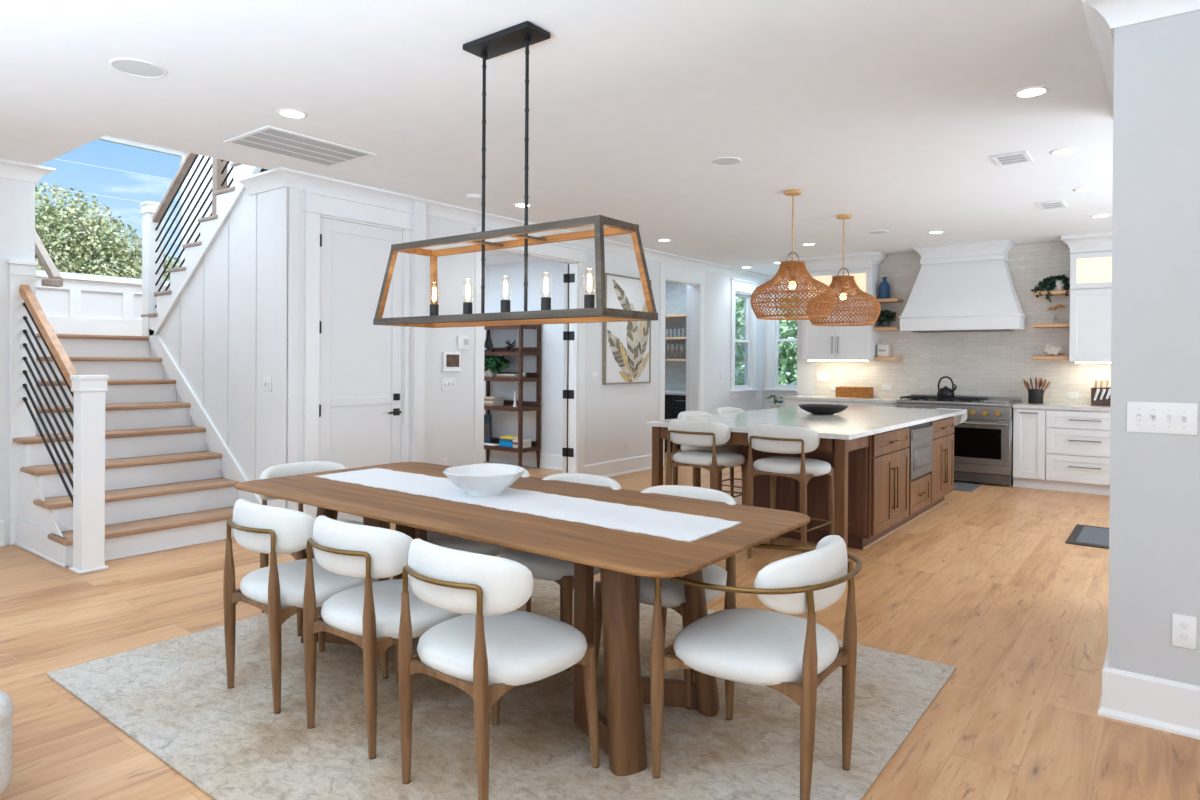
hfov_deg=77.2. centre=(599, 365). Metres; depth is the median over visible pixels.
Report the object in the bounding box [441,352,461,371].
tablet
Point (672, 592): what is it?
dining chair
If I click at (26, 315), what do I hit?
stair railing
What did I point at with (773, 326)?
window
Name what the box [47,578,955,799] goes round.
area rug
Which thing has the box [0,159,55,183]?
trim
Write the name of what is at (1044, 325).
floating shelf
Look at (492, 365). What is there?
potted plant
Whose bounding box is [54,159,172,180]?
power line
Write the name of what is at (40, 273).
window
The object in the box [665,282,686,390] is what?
wall
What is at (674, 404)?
pantry cabinet
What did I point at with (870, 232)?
grille
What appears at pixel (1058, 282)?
trailing plant
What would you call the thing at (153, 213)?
railing
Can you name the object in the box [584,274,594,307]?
bulb
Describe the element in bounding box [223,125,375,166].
ceiling vent
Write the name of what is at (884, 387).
power outlet
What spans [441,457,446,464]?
power outlet
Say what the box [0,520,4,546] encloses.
baseboard
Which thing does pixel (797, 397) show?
countertop
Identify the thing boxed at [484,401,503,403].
book
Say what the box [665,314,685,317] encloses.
shelf
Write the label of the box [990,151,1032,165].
ceiling vent
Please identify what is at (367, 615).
dining chair
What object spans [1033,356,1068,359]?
floating shelf
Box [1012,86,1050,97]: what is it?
recessed light
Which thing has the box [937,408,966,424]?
tea towel
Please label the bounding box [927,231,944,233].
recessed light
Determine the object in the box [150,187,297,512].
wall
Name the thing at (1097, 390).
knife
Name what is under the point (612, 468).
baseboard
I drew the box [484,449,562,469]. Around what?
baseboard
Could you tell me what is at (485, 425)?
picture
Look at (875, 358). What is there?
floating shelf
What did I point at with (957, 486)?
kitchen mat
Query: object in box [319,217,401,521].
door
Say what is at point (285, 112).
recessed light
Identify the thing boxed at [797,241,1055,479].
wall
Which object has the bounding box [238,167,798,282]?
trim
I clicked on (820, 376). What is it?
light switch
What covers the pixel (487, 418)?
picture book
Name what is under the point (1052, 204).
ceiling vent
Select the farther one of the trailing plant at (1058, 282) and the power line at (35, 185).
the power line at (35, 185)
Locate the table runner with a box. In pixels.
[314,468,741,541]
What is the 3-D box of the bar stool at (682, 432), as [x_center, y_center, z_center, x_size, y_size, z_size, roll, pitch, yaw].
[0.806,0.876,5.734,0.522,0.944,0.559,1,0,37]
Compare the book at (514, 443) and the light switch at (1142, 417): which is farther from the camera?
the book at (514, 443)
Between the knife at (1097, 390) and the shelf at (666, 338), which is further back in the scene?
the shelf at (666, 338)
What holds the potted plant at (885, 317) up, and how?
on the floating shelf at (875, 328)
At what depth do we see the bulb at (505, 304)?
3.31 m
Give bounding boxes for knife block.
[1091,387,1110,405]
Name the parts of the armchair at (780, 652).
leg, leg, seat, brass rail, backrest, leg, leg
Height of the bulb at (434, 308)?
0.186 m
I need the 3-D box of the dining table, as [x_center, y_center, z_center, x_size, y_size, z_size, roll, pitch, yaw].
[-0.480,0.965,3.360,2.570,0.748,1.135,1,0,37]
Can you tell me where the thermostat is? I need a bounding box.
[457,336,468,348]
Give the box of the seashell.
[1044,343,1064,355]
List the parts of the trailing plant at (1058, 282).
pot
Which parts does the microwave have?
window trim, control panel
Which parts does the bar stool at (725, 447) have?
leg, backrest, leg, seat, leg, foot rail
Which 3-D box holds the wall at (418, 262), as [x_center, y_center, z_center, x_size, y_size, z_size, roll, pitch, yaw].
[-3.763,-1.337,6.750,3.600,5.300,2.590,1,0,37]
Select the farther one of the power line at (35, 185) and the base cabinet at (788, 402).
the power line at (35, 185)
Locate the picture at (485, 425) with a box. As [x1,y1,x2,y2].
[484,424,487,436]
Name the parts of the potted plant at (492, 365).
pot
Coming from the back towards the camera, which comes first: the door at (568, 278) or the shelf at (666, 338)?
the shelf at (666, 338)
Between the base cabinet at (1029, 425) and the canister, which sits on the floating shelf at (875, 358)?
the canister
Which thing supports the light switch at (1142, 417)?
attached to the wall at (1154, 508)
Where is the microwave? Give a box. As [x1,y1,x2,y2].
[908,422,932,481]
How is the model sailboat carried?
on the bookcase at (522, 406)
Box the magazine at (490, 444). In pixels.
[484,443,498,445]
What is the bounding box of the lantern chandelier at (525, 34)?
[373,21,657,327]
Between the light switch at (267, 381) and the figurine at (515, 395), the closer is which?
the light switch at (267, 381)
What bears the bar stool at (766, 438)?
on the floor
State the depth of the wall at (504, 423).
9.83 m
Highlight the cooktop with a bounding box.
[896,394,1020,406]
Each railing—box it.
[7,259,108,574]
[140,152,233,336]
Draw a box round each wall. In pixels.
[0,177,34,544]
[36,135,211,465]
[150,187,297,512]
[228,162,425,462]
[297,189,764,512]
[484,260,565,454]
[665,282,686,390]
[764,286,785,408]
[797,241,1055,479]
[1108,10,1199,685]
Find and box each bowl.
[443,464,525,496]
[798,404,847,414]
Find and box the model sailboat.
[484,331,494,351]
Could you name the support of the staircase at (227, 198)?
on the staircase at (42, 520)
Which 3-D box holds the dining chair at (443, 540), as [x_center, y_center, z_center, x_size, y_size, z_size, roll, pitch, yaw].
[-0.659,0.942,4.019,0.543,0.786,0.573,1,0,37]
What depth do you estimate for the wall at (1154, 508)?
2.87 m
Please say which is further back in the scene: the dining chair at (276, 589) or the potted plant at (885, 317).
the potted plant at (885, 317)
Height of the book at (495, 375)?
0.022 m
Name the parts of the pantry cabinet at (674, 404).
door, drawer, drawer, door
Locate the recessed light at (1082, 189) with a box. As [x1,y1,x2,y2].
[1073,187,1097,191]
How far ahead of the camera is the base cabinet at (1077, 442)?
8.04 m
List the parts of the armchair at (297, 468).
leg, brass rail, leg, backrest, seat, leg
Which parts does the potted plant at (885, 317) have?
pot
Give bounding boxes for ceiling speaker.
[110,58,166,77]
[710,157,740,165]
[868,230,888,233]
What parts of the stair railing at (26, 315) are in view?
rod, rod, rod, rod, rod, rod, rod, rod, handrail, newel post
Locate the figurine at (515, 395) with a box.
[513,391,516,406]
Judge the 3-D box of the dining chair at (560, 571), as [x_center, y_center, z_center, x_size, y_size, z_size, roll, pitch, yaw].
[-0.182,0.947,3.655,0.543,0.786,0.573,1,0,37]
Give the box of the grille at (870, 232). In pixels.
[869,231,886,233]
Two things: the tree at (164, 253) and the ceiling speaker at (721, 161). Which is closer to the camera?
the ceiling speaker at (721, 161)
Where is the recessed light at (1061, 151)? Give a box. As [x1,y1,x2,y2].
[1049,147,1079,154]
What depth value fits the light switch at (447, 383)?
6.99 m
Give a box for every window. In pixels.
[36,135,198,286]
[729,278,758,398]
[764,280,796,396]
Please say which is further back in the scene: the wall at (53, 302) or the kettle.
the kettle
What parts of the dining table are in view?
leg, post, leg, post, post, leg, post, leg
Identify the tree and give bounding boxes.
[35,182,164,280]
[107,249,178,280]
[735,295,796,384]
[735,297,744,384]
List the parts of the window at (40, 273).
sill, casing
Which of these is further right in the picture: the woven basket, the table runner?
the woven basket
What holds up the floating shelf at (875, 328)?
attached to the wall at (805, 368)
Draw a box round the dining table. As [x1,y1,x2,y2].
[234,462,809,775]
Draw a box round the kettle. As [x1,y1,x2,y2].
[937,376,956,396]
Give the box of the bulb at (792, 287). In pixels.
[789,275,795,288]
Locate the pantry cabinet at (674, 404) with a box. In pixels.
[664,395,685,452]
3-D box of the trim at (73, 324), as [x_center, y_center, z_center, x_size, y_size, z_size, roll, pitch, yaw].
[-5.109,-0.574,7.782,0.020,0.575,2.345,1,0,37]
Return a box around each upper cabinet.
[795,251,885,360]
[1061,231,1111,362]
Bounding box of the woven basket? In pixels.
[835,386,872,397]
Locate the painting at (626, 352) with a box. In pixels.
[602,273,650,384]
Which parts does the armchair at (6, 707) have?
seat, arm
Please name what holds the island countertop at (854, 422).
on the kitchen island
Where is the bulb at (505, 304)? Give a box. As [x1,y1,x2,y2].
[501,281,509,311]
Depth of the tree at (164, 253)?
18.68 m
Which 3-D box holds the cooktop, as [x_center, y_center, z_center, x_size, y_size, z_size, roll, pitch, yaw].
[4.292,0.415,9.016,1.240,0.090,0.677,1,0,37]
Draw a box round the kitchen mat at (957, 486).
[954,482,980,491]
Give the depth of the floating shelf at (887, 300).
9.63 m
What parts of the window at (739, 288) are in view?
sash, sash, frame, sill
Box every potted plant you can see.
[484,352,510,376]
[877,309,895,326]
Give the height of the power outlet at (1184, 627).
0.122 m
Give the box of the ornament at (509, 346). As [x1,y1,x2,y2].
[505,340,515,351]
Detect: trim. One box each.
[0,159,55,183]
[36,277,169,335]
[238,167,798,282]
[303,189,412,518]
[473,227,588,473]
[485,254,541,265]
[659,262,704,465]
[686,285,690,410]
[1082,0,1199,120]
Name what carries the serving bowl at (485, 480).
on the table runner
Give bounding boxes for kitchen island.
[652,417,953,550]
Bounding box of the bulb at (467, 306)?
[463,284,471,313]
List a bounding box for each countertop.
[646,405,965,439]
[665,390,685,394]
[783,395,905,403]
[1012,402,1109,411]
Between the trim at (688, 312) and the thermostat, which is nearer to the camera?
the thermostat
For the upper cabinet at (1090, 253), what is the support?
attached to the wall at (805, 368)
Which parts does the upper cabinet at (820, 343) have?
door, glass door, lit glass, cabinet crown, lit glass, door, glass door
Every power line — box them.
[35,185,178,207]
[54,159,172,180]
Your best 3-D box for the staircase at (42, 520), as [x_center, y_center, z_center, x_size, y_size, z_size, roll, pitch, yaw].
[-3.850,0.479,6.725,3.280,1.666,2.475,1,0,37]
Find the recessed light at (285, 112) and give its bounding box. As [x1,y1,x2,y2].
[276,108,307,118]
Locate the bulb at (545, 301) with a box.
[541,278,550,309]
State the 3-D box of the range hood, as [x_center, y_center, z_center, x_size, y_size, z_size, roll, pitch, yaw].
[4.360,-0.927,9.063,1.324,1.034,0.519,1,0,37]
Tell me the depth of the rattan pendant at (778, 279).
6.12 m
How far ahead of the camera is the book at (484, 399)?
9.84 m
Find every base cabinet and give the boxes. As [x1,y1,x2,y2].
[786,400,895,406]
[1013,408,1045,489]
[1046,409,1109,495]
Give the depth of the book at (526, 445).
9.55 m
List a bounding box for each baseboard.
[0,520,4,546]
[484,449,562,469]
[584,454,651,476]
[1098,648,1199,739]
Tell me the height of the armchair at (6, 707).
0.750 m
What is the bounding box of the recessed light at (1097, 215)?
[1090,214,1111,217]
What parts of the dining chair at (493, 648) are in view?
leg, brass rail, backrest, leg, leg, seat, leg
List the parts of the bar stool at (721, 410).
backrest, leg, foot rail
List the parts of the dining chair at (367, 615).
leg, brass rail, backrest, leg, seat, leg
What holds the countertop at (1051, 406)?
on the base cabinet at (1077, 442)
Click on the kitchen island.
(874, 495)
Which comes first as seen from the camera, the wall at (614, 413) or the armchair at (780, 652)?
the armchair at (780, 652)
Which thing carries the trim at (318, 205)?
attached to the wall at (614, 413)
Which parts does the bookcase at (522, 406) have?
post, shelf, shelf, shelf, shelf, shelf, post, post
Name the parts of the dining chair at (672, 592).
leg, leg, seat, leg, backrest, leg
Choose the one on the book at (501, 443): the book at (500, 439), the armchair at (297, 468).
the book at (500, 439)
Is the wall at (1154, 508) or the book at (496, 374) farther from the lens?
the book at (496, 374)
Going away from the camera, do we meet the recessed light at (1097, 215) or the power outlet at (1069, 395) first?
the recessed light at (1097, 215)
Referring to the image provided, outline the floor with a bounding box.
[0,452,1199,799]
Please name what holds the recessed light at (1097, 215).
in the ceiling
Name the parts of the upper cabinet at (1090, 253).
cabinet crown, door, glass door, lit glass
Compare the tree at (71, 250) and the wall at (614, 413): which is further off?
the tree at (71, 250)
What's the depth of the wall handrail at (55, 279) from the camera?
5.66 m
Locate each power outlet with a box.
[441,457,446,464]
[831,385,838,390]
[882,385,890,390]
[1066,392,1078,398]
[1172,613,1196,649]
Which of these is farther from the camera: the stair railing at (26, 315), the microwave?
the microwave
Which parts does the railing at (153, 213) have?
newel post, handrail, rod, rod, rod, rod, rod, rod, rod, rod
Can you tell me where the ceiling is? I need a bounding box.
[0,0,1112,274]
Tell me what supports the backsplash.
attached to the wall at (805, 368)
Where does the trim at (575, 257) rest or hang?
attached to the wall at (614, 413)
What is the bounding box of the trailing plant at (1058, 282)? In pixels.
[1031,274,1069,301]
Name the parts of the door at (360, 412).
handle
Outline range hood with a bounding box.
[899,240,1026,332]
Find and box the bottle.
[879,277,889,298]
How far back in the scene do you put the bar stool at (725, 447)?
6.39 m
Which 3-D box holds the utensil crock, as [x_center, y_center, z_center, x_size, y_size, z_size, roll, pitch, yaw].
[5.030,0.354,8.680,0.152,0.165,0.151,1,0,37]
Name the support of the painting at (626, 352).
attached to the wall at (614, 413)
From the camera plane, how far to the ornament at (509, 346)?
9.71 m
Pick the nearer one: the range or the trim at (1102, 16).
the trim at (1102, 16)
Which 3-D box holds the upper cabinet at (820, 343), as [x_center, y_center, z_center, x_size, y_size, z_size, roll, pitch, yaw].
[3.190,-0.758,10.020,1.076,1.396,0.420,1,0,37]
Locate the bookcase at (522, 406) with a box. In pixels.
[484,324,540,467]
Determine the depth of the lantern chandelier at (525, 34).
3.25 m
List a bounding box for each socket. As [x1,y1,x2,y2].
[1179,622,1189,629]
[1179,633,1189,640]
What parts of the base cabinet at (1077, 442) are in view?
drawer, drawer, drawer, pull handle, pull handle, pull handle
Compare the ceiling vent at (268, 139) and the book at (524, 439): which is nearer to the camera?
the ceiling vent at (268, 139)
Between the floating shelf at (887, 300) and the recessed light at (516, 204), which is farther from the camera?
the floating shelf at (887, 300)
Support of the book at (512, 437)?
on the book at (500, 439)
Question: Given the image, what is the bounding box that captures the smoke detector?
[465,193,480,199]
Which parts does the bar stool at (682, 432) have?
leg, brass rail, leg, backrest, seat, leg, leg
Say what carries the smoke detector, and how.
attached to the ceiling
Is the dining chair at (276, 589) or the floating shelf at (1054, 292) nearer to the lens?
the dining chair at (276, 589)
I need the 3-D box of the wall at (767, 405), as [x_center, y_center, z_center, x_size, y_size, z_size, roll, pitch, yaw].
[3.250,-0.066,12.043,1.270,2.800,0.120,1,0,37]
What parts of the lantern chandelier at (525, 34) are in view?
corner post, corner post, hanging rod, frame, frame, hanging rod, corner post, corner post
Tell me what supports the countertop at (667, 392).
on the pantry cabinet at (674, 404)
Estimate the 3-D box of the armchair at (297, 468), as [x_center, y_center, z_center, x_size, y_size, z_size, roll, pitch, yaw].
[-1.534,0.936,4.068,0.581,0.786,0.629,1,0,37]
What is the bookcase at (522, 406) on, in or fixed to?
on the floor
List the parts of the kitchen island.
post, panel, post, door, drawer, pull handle, pull handle, door, shoe moulding, drawer, door, drawer, pull handle, pull handle, door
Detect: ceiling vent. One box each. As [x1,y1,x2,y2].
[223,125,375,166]
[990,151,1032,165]
[1036,200,1066,209]
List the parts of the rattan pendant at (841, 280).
lamp shade, stem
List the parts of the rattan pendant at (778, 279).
lamp shade, stem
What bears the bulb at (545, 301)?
attached to the lantern chandelier at (525, 34)
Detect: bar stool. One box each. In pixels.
[666,420,747,504]
[672,411,741,497]
[710,407,743,496]
[747,424,834,557]
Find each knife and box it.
[1094,389,1099,400]
[1100,389,1105,399]
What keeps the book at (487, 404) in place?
on the bookcase at (522, 406)
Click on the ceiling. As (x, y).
(890, 115)
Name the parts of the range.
control panel, toe panel, oven door, panel, oven handle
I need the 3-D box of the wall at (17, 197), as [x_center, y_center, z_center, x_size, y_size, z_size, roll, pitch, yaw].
[-5.781,-0.086,3.732,0.120,2.800,4.905,1,0,37]
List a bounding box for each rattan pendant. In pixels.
[751,189,834,319]
[807,214,880,325]
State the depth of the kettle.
9.07 m
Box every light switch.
[263,377,271,391]
[442,378,454,390]
[592,372,596,382]
[817,373,828,380]
[1127,401,1197,434]
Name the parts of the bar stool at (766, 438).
leg, leg, brass rail, backrest, seat, leg, foot rail, leg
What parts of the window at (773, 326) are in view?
sill, frame, sash, sash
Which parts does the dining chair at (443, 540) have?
seat, backrest, leg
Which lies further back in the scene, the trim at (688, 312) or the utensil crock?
the trim at (688, 312)
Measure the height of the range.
0.985 m
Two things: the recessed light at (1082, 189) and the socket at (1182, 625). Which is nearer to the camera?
the socket at (1182, 625)
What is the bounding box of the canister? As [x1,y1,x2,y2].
[877,343,890,356]
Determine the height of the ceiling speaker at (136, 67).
0.008 m
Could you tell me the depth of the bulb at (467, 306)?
3.46 m
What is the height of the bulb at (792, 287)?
0.114 m
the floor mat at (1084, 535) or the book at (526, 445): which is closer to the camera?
the floor mat at (1084, 535)
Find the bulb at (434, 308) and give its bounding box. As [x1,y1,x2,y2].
[430,287,438,315]
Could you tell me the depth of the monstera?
11.81 m
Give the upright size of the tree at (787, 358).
4.029 m
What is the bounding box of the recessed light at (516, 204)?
[513,203,531,206]
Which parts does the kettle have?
handle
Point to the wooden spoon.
(1040, 380)
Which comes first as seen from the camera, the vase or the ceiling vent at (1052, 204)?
the ceiling vent at (1052, 204)
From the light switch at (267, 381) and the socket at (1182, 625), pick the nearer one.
the socket at (1182, 625)
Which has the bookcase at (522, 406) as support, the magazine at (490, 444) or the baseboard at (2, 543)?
the magazine at (490, 444)
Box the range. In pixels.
[896,394,1020,486]
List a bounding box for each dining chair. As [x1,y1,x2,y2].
[223,499,387,713]
[303,515,462,759]
[398,539,599,799]
[427,463,531,611]
[499,473,620,670]
[593,485,736,709]
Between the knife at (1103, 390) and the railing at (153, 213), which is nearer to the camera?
the railing at (153, 213)
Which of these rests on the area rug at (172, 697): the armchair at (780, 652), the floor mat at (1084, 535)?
the armchair at (780, 652)
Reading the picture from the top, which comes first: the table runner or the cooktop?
the cooktop
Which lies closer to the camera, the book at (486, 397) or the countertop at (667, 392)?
the book at (486, 397)
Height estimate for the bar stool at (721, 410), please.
0.944 m
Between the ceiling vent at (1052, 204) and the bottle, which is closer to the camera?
the ceiling vent at (1052, 204)
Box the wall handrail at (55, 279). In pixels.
[35,230,62,286]
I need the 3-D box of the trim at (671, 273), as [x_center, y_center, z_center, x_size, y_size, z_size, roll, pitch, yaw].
[1.081,-0.013,10.340,0.154,2.680,1.158,1,0,37]
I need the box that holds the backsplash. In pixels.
[814,241,1110,404]
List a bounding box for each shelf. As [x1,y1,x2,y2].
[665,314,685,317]
[665,337,685,339]
[665,359,685,360]
[874,327,899,330]
[874,357,902,359]
[877,298,902,302]
[1033,290,1069,295]
[1033,323,1068,327]
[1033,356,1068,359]
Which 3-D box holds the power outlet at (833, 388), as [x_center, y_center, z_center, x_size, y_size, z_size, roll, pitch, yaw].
[3.213,0.307,10.262,0.118,0.072,0.010,1,0,37]
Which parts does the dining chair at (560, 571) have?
seat, leg, leg, backrest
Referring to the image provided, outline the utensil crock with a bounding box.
[1028,389,1042,403]
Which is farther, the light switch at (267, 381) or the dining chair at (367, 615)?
the light switch at (267, 381)
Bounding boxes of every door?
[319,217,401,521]
[562,264,574,472]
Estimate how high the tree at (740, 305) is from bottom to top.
3.960 m
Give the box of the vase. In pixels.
[1046,304,1065,322]
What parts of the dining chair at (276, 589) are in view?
leg, brass rail, backrest, leg, seat, leg, leg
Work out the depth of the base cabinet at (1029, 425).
8.32 m
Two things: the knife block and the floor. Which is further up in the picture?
the knife block
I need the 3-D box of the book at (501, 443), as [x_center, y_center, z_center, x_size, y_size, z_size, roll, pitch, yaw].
[-1.147,1.006,9.715,0.230,0.070,0.200,1,0,37]
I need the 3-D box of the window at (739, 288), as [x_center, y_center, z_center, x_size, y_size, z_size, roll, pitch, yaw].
[2.220,-0.408,11.786,0.180,1.832,0.910,1,0,37]
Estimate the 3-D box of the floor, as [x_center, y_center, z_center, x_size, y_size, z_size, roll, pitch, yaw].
[0.260,1.397,5.214,11.900,0.100,14.600,1,0,37]
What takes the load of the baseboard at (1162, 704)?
attached to the wall at (1154, 508)
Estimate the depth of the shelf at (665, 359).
11.68 m
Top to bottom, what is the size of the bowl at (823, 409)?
0.080 m
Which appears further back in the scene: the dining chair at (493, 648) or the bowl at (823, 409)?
the bowl at (823, 409)
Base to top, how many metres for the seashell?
0.162 m
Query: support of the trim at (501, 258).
attached to the wall at (504, 423)
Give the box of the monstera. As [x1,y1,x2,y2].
[765,395,783,407]
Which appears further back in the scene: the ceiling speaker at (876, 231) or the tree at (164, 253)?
the tree at (164, 253)
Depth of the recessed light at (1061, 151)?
5.01 m
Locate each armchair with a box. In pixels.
[0,690,13,795]
[259,461,390,635]
[650,535,861,799]
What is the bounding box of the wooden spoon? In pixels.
[1038,378,1042,388]
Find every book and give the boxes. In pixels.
[484,396,503,398]
[484,399,503,400]
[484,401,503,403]
[484,403,502,405]
[484,414,491,442]
[495,375,518,377]
[496,374,518,375]
[499,438,513,441]
[499,441,512,446]
[500,435,517,439]
[513,438,530,441]
[513,442,530,444]
[513,444,530,447]
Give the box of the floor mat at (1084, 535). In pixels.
[1065,524,1108,548]
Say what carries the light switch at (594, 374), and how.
attached to the wall at (614, 413)
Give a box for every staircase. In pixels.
[13,329,261,567]
[141,162,266,335]
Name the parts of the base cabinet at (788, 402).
drawer, drawer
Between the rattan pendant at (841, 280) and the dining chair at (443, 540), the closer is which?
the dining chair at (443, 540)

